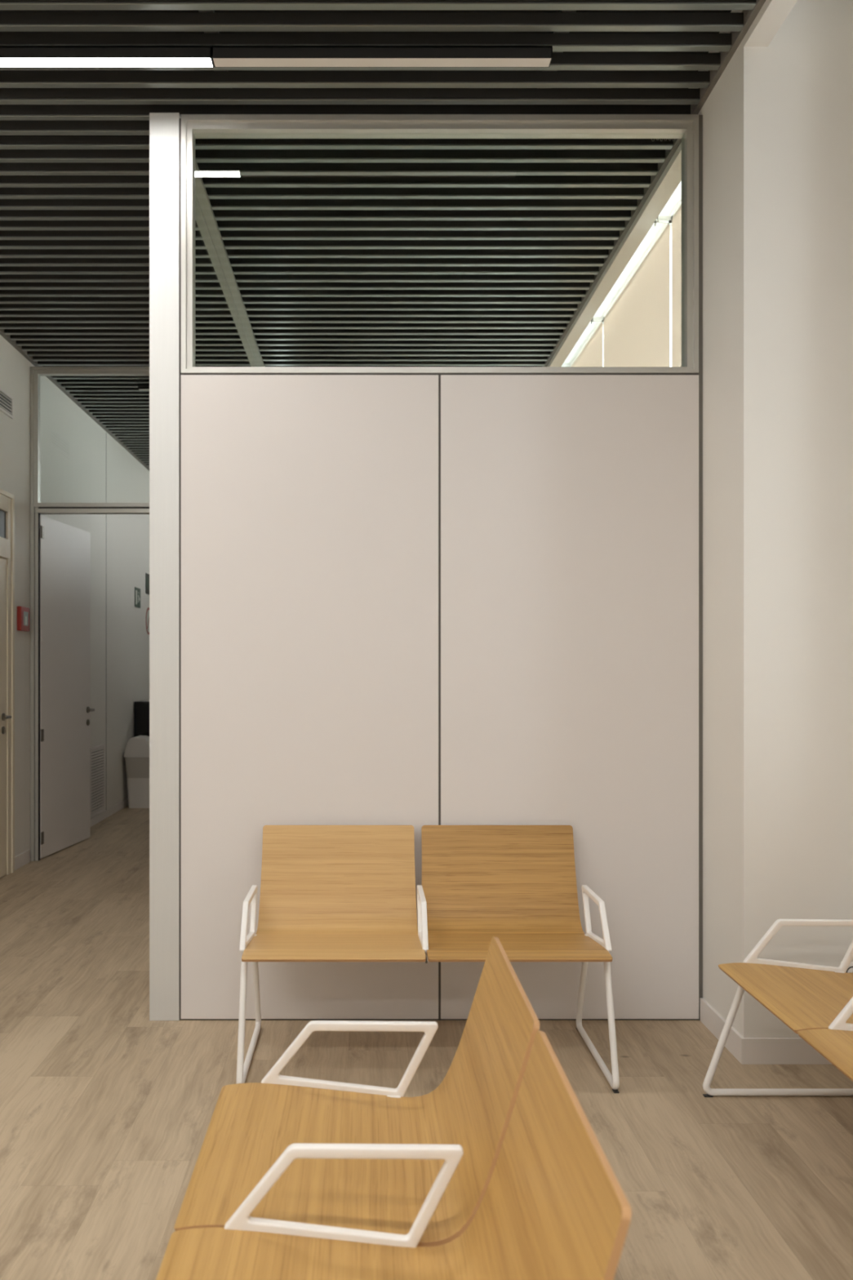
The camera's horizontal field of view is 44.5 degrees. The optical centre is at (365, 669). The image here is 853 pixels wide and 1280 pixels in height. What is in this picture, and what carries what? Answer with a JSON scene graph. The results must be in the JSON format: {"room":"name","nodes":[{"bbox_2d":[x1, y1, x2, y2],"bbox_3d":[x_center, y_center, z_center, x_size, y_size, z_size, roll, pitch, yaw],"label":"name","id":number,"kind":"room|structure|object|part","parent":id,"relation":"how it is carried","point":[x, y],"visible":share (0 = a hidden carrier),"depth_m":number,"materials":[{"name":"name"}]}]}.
{"room":"waiting room","nodes":[
{"label":"waiting room","id":0,"kind":"room"},
{"bbox_2d":[0,334,149,877],"bbox_3d":[-2.505,-0.750,4.250,0.100,4.300,17.500,0,0,0],"label":"wall","id":1,"kind":"structure","parent":0,"point":[80,462],"depth_m":9.31,"materials":[{"name":"paint"}]},
{"bbox_2d":[0,387,13,418],"bbox_3d":[-2.449,-1.810,6.920,0.012,0.150,0.560,0,0,0],"label":"air vent","id":2,"kind":"object","parent":1,"relation":"in","point":[6,399],"visible":1,"depth_m":7.08,"materials":[{"name":"white metal"}]},
{"bbox_2d":[0,488,14,877],"bbox_3d":[-2.416,0.100,6.582,0.078,2.600,1.185,0,0,0],"label":"door","id":3,"kind":"structure","parent":1,"relation":"in","point":[6,500],"depth_m":7.07,"materials":[{"name":"beige paint"}]},
{"bbox_3d":[-2.452,-0.975,6.582,0.006,0.186,0.968,0,0,0],"label":"light pane","id":4,"kind":"part","parent":3,"relation":"part of","materials":[{"name":"glass"}]},
{"bbox_3d":[-2.410,0.320,6.940,0.066,0.052,0.151,0,0,0],"label":"handle","id":5,"kind":"part","parent":3,"relation":"part of","materials":[{"name":"metal"}]},
{"bbox_2d":[14,849,30,870],"bbox_3d":[-2.449,1.355,1.528,0.012,0.090,12.055,0,0,0],"label":"baseboard","id":6,"kind":"structure","parent":1,"relation":"attached to","point":[24,858],"depth_m":7.39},
{"bbox_2d":[17,606,29,631],"bbox_3d":[-2.440,-0.359,7.405,0.036,0.172,0.190,0,0,0],"label":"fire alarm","id":7,"kind":"object","parent":1,"relation":"attached to","point":[23,613],"visible":1,"depth_m":7.35,"materials":[{"name":"red plastic"}]},
{"bbox_3d":[-2.424,-0.361,7.407,0.002,0.100,0.095,0,0,0],"label":"glass","id":8,"kind":"part","parent":7,"relation":"part of","materials":[{"name":"white glass"}]},
{"bbox_2d":[40,515,94,858],"bbox_3d":[-2.324,0.129,8.121,0.110,2.527,0.991,0,0,6],"label":"door","id":9,"kind":"structure","parent":1,"relation":"in","point":[65,709],"depth_m":8.08,"materials":[{"name":"white paint"}]},
{"bbox_3d":[-2.263,0.333,8.503,0.068,0.052,0.151,0,0,6],"label":"handle","id":10,"kind":"part","parent":9,"relation":"part of","materials":[{"name":"metal"}]},
{"bbox_2d":[90,743,104,817],"bbox_3d":[-2.449,1.007,9.470,0.012,0.620,0.490,0,0,0],"label":"air vent","id":11,"kind":"object","parent":1,"relation":"in","point":[97,753],"visible":0.8,"depth_m":9.46,"materials":[{"name":"white metal"}]},
{"bbox_2d":[90,798,128,826],"bbox_3d":[-2.450,1.365,10.330,0.010,0.070,5.340,0,0,0],"label":"baseboard","id":12,"kind":"structure","parent":1,"relation":"attached to","point":[120,806],"depth_m":9.89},
{"bbox_2d":[134,586,140,608],"bbox_3d":[-2.453,-0.770,11.165,0.005,0.210,0.270,0,0,0],"label":"exit sign","id":13,"kind":"object","parent":1,"relation":"attached to","point":[137,591],"visible":1,"depth_m":11.15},
{"bbox_2d":[145,607,149,635],"bbox_3d":[-2.453,-0.545,11.730,0.005,0.308,0.308,0,0,0],"label":"prohibition sign","id":14,"kind":"object","parent":1,"relation":"attached to","point":[147,618],"visible":0.59,"depth_m":11.69,"materials":[{"name":"red plastic"}]},
{"bbox_2d":[145,573,149,595],"bbox_3d":[-2.453,-0.960,11.720,0.005,0.230,0.300,0,0,0],"label":"notice sign","id":15,"kind":"object","parent":1,"relation":"attached to","point":[147,575],"visible":0.67,"depth_m":11.65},
{"bbox_2d":[30,505,149,861],"bbox_3d":[-1.651,0.100,7.634,1.601,2.600,0.094,0,0,0],"label":"door frame","id":16,"kind":"structure","parent":0,"point":[35,512],"depth_m":7.59,"materials":[{"name":"metal"}]},
{"bbox_2d":[30,366,149,506],"bbox_3d":[-1.651,-1.700,7.631,1.601,1.024,0.080,0,0,0],"label":"window","id":17,"kind":"structure","parent":16,"relation":"in","point":[36,372],"depth_m":7.60,"materials":[{"name":"metal"}]},
{"bbox_2d":[195,158,264,366],"bbox_3d":[-0.800,-0.424,8.631,0.100,3.648,8.738,0,0,0],"label":"wall","id":18,"kind":"structure","parent":0,"point":[221,316],"depth_m":5.43,"materials":[{"name":"glass"}]},
{"bbox_3d":[-0.800,-1.712,5.361,0.008,1.005,2.193,0,0,0],"label":"glass pane","id":19,"kind":"part","parent":18,"relation":"part of","materials":[{"name":"clear glass"}]},
{"bbox_3d":[-0.800,-1.712,7.561,0.008,1.005,2.193,0,0,0],"label":"glass pane","id":20,"kind":"part","parent":18,"relation":"part of","materials":[{"name":"clear glass"}]},
{"bbox_2d":[0,0,765,471],"bbox_3d":[-0.278,-2.623,4.250,4.555,0.753,17.700,0,0,0],"label":"ceiling","id":21,"kind":"structure","parent":0,"point":[341,252],"depth_m":4.82,"materials":[{"name":"metal"}]},
{"bbox_2d":[0,45,213,66],"bbox_3d":[-1.458,-2.224,3.760,1.805,0.058,0.060,0,0,0],"label":"lamp","id":22,"kind":"object","parent":21,"relation":"hanging from","point":[10,55],"visible":0.94,"depth_m":3.73,"materials":[{"name":"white plastic"}]},
{"bbox_2d":[0,57,212,66],"bbox_3d":[-1.458,-2.199,3.760,1.797,0.007,0.052,0,0,0],"label":"diffuser","id":23,"kind":"object","parent":22,"relation":"attached to","point":[4,62],"depth_m":3.76,"materials":[{"name":"white plastic"}]},
{"bbox_2d":[137,382,149,390],"bbox_3d":[-1.368,-2.224,8.160,0.836,0.058,0.050,0,0,0],"label":"lamp","id":24,"kind":"object","parent":21,"relation":"hanging from","point":[141,386],"visible":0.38,"depth_m":8.13,"materials":[{"name":"black plastic"}]},
{"bbox_3d":[-0.560,-2.313,4.250,0.050,0.025,17.300,0,0,0],"label":"carrier rail","id":25,"kind":"part","parent":21,"relation":"part of","materials":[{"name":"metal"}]},
{"bbox_2d":[212,45,552,66],"bbox_3d":[0.059,-2.224,3.760,1.223,0.058,0.060,0,0,0],"label":"lamp","id":26,"kind":"object","parent":21,"relation":"hanging from","point":[222,55],"visible":1,"depth_m":3.73,"materials":[{"name":"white plastic"}]},
{"bbox_2d":[213,57,551,66],"bbox_3d":[0.059,-2.199,3.760,1.215,0.007,0.052,0,0,0],"label":"diffuser","id":27,"kind":"object","parent":26,"relation":"attached to","point":[218,62],"depth_m":3.76,"materials":[{"name":"white plastic"}]},
{"bbox_3d":[0.710,-2.313,4.250,0.050,0.025,17.300,0,0,0],"label":"carrier rail","id":28,"kind":"part","parent":21,"relation":"part of","materials":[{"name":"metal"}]},
{"bbox_2d":[546,142,681,366],"bbox_3d":[1.387,-2.557,6.990,0.085,0.686,5.420,0,0,0],"label":"wall","id":29,"kind":"structure","parent":21,"relation":"attached to","point":[670,179],"depth_m":5.51,"materials":[{"name":"paint"}]},
{"bbox_2d":[571,319,604,366],"bbox_3d":[1.489,-0.942,7.305,0.118,2.599,1.430,0,0,0],"label":"roller blind","id":30,"kind":"object","parent":29,"relation":"attached to","point":[591,355],"visible":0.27,"depth_m":6.84,"materials":[{"name":"fabric"}]},
{"bbox_2d":[592,219,671,366],"bbox_3d":[1.489,-0.942,5.846,0.118,2.599,1.428,0,0,0],"label":"roller blind","id":31,"kind":"object","parent":21,"relation":"hanging from","point":[637,326],"visible":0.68,"depth_m":5.58,"materials":[{"name":"fabric"}]},
{"bbox_2d":[743,0,797,46],"bbox_3d":[1.387,-2.557,-0.403,0.085,0.686,8.195,0,0,0],"label":"beam","id":32,"kind":"structure","parent":21,"relation":"attached to","point":[771,17],"depth_m":3.56,"materials":[{"name":"paint"}]},
{"bbox_2d":[149,112,702,1020],"bbox_3d":[0.241,-0.409,4.200,2.206,3.618,0.123,0,0,0],"label":"wall partition","id":33,"kind":"structure","parent":0,"point":[416,600],"depth_m":4.14,"materials":[{"name":"laminate"}]},
{"bbox_3d":[-0.803,-0.409,4.200,0.118,3.618,0.123,0,0,0],"label":"post","id":34,"kind":"part","parent":33,"relation":"part of","materials":[{"name":"metal"}]},
{"bbox_3d":[-0.224,0.110,4.192,1.028,2.568,0.100,0,0,0],"label":"panel","id":35,"kind":"part","parent":33,"relation":"part of","materials":[{"name":"laminate"}]},
{"bbox_2d":[181,114,698,373],"bbox_3d":[0.295,-1.697,4.191,2.064,1.030,0.100,0,0,0],"label":"window","id":36,"kind":"structure","parent":33,"relation":"in","point":[685,127],"depth_m":4.15,"materials":[{"name":"metal"}]},
{"bbox_2d":[657,204,681,366],"bbox_3d":[1.489,-0.942,4.700,0.118,2.599,0.800,0,0,0],"label":"roller blind","id":37,"kind":"object","parent":36,"relation":"attached to","point":[676,218],"visible":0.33,"depth_m":5.02,"materials":[{"name":"fabric"}]},
{"bbox_3d":[0.813,0.110,4.192,1.030,2.568,0.100,0,0,0],"label":"panel","id":38,"kind":"part","parent":33,"relation":"part of","materials":[{"name":"laminate"}]},
{"bbox_2d":[0,805,852,1279],"bbox_3d":[-0.278,1.450,4.250,4.555,0.100,17.700,0,0,0],"label":"floor","id":39,"kind":"structure","parent":0,"point":[107,1108],"depth_m":3.33,"materials":[{"name":"brown wood"}]},
{"bbox_2d":[124,735,149,808],"bbox_3d":[-2.285,1.041,10.600,0.300,0.718,0.302,0,0,0],"label":"bin","id":40,"kind":"object","parent":39,"relation":"on","point":[136,755],"visible":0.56,"depth_m":10.46,"materials":[{"name":"plastic"}]},
{"bbox_3d":[-2.285,0.783,10.600,0.300,0.203,0.300,0,0,0],"label":"lid","id":41,"kind":"part","parent":40,"relation":"part of","materials":[{"name":"plastic"}]},
{"bbox_2d":[133,699,149,737],"bbox_3d":[-2.160,0.866,11.214,0.570,1.068,0.532,0,0,0],"label":"appliance","id":42,"kind":"object","parent":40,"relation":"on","point":[141,708],"visible":0.12,"depth_m":10.95,"materials":[{"name":"metal"}]},
{"bbox_3d":[-2.130,0.845,10.954,0.490,0.990,0.011,0,0,0],"label":"door panel","id":43,"kind":"part","parent":42,"relation":"part of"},
{"bbox_2d":[155,936,631,1279],"bbox_3d":[-0.038,1.008,1.795,0.685,0.785,1.280,0,0,0],"label":"bench","id":44,"kind":"object","parent":39,"relation":"on","point":[500,1171],"visible":1,"depth_m":1.81,"materials":[{"name":"brown wood"}]},
{"bbox_3d":[-0.038,0.915,1.795,0.413,0.186,0.020,0,0,0],"label":"armrest","id":45,"kind":"part","parent":44,"relation":"part of","materials":[{"name":"white metal"}]},
{"bbox_3d":[-0.038,0.915,2.425,0.413,0.186,0.020,0,0,0],"label":"armrest","id":46,"kind":"part","parent":44,"relation":"part of","materials":[{"name":"white metal"}]},
{"bbox_3d":[-0.070,1.192,2.418,0.622,0.412,0.022,0,0,0],"label":"leg frame","id":47,"kind":"part","parent":44,"relation":"part of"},
{"bbox_2d":[235,825,619,1093],"bbox_3d":[0.205,1.008,3.771,1.280,0.785,0.685,0,0,0],"label":"bench","id":48,"kind":"object","parent":39,"relation":"on","point":[329,893],"visible":0.98,"depth_m":4.01,"materials":[{"name":"brown wood"}]},
{"bbox_3d":[-0.425,0.915,3.771,0.020,0.186,0.413,0,0,0],"label":"armrest","id":49,"kind":"part","parent":48,"relation":"part of","materials":[{"name":"white metal"}]},
{"bbox_3d":[-0.418,1.192,3.739,0.022,0.412,0.622,0,0,0],"label":"leg frame","id":50,"kind":"part","parent":48,"relation":"part of","materials":[{"name":"white metal"}]},
{"bbox_3d":[0.205,0.915,3.771,0.020,0.186,0.413,0,0,0],"label":"armrest","id":51,"kind":"part","parent":48,"relation":"part of","materials":[{"name":"white metal"}]},
{"bbox_3d":[0.835,0.915,3.771,0.020,0.186,0.413,0,0,0],"label":"armrest","id":52,"kind":"part","parent":48,"relation":"part of","materials":[{"name":"white metal"}]},
{"bbox_3d":[0.828,1.192,3.739,0.022,0.412,0.622,0,0,0],"label":"leg frame","id":53,"kind":"part","parent":48,"relation":"part of","materials":[{"name":"white metal"}]},
{"bbox_2d":[697,0,852,1037],"bbox_3d":[1.572,-0.750,3.987,0.456,4.300,0.585,0,0,0],"label":"wall pier","id":54,"kind":"object","parent":39,"relation":"on","point":[778,119],"visible":0.75,"depth_m":3.69,"materials":[{"name":"paint"}]},
{"bbox_2d":[700,998,832,1064],"bbox_3d":[1.566,1.355,3.913,0.468,0.090,0.459,0,0,0],"label":"baseboard","id":55,"kind":"structure","parent":54,"relation":"attached to","point":[748,1051],"depth_m":3.68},
{"bbox_2d":[840,961,852,973],"bbox_3d":[1.728,1.078,3.689,0.080,0.080,0.012,0,0,0],"label":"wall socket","id":56,"kind":"object","parent":54,"relation":"attached to","point":[850,970],"visible":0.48,"depth_m":3.69,"materials":[{"name":"white plastic"}]},
{"bbox_2d":[702,919,852,1097],"bbox_3d":[1.448,1.008,2.785,0.685,0.785,1.280,0,0,0],"label":"bench","id":57,"kind":"object","parent":39,"relation":"on","point":[815,1002],"visible":1,"depth_m":3.22,"materials":[{"name":"brown wood"}]},
{"bbox_3d":[1.448,0.915,3.415,0.413,0.186,0.020,0,0,0],"label":"armrest","id":58,"kind":"part","parent":57,"relation":"part of","materials":[{"name":"white metal"}]},
{"bbox_3d":[1.448,0.915,2.785,0.413,0.186,0.020,0,0,0],"label":"armrest","id":59,"kind":"part","parent":57,"relation":"part of","materials":[{"name":"white metal"}]},
{"bbox_2d":[561,181,681,366],"bbox_3d":[1.900,-0.750,4.250,0.200,4.300,17.500,0,0,0],"label":"wall","id":60,"kind":"structure","parent":0,"point":[675,198],"depth_m":7.33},
{"bbox_2d":[570,199,681,366],"bbox_3d":[1.920,-1.185,6.950,0.060,3.270,5.300,0,0,0],"label":"window","id":61,"kind":"structure","parent":60,"relation":"in","point":[680,202],"depth_m":7.62,"materials":[{"name":"white paint"}]},
{"bbox_3d":[1.920,-1.185,8.704,0.008,3.170,1.692,0,0,0],"label":"pane","id":62,"kind":"part","parent":61,"relation":"part of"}
]}

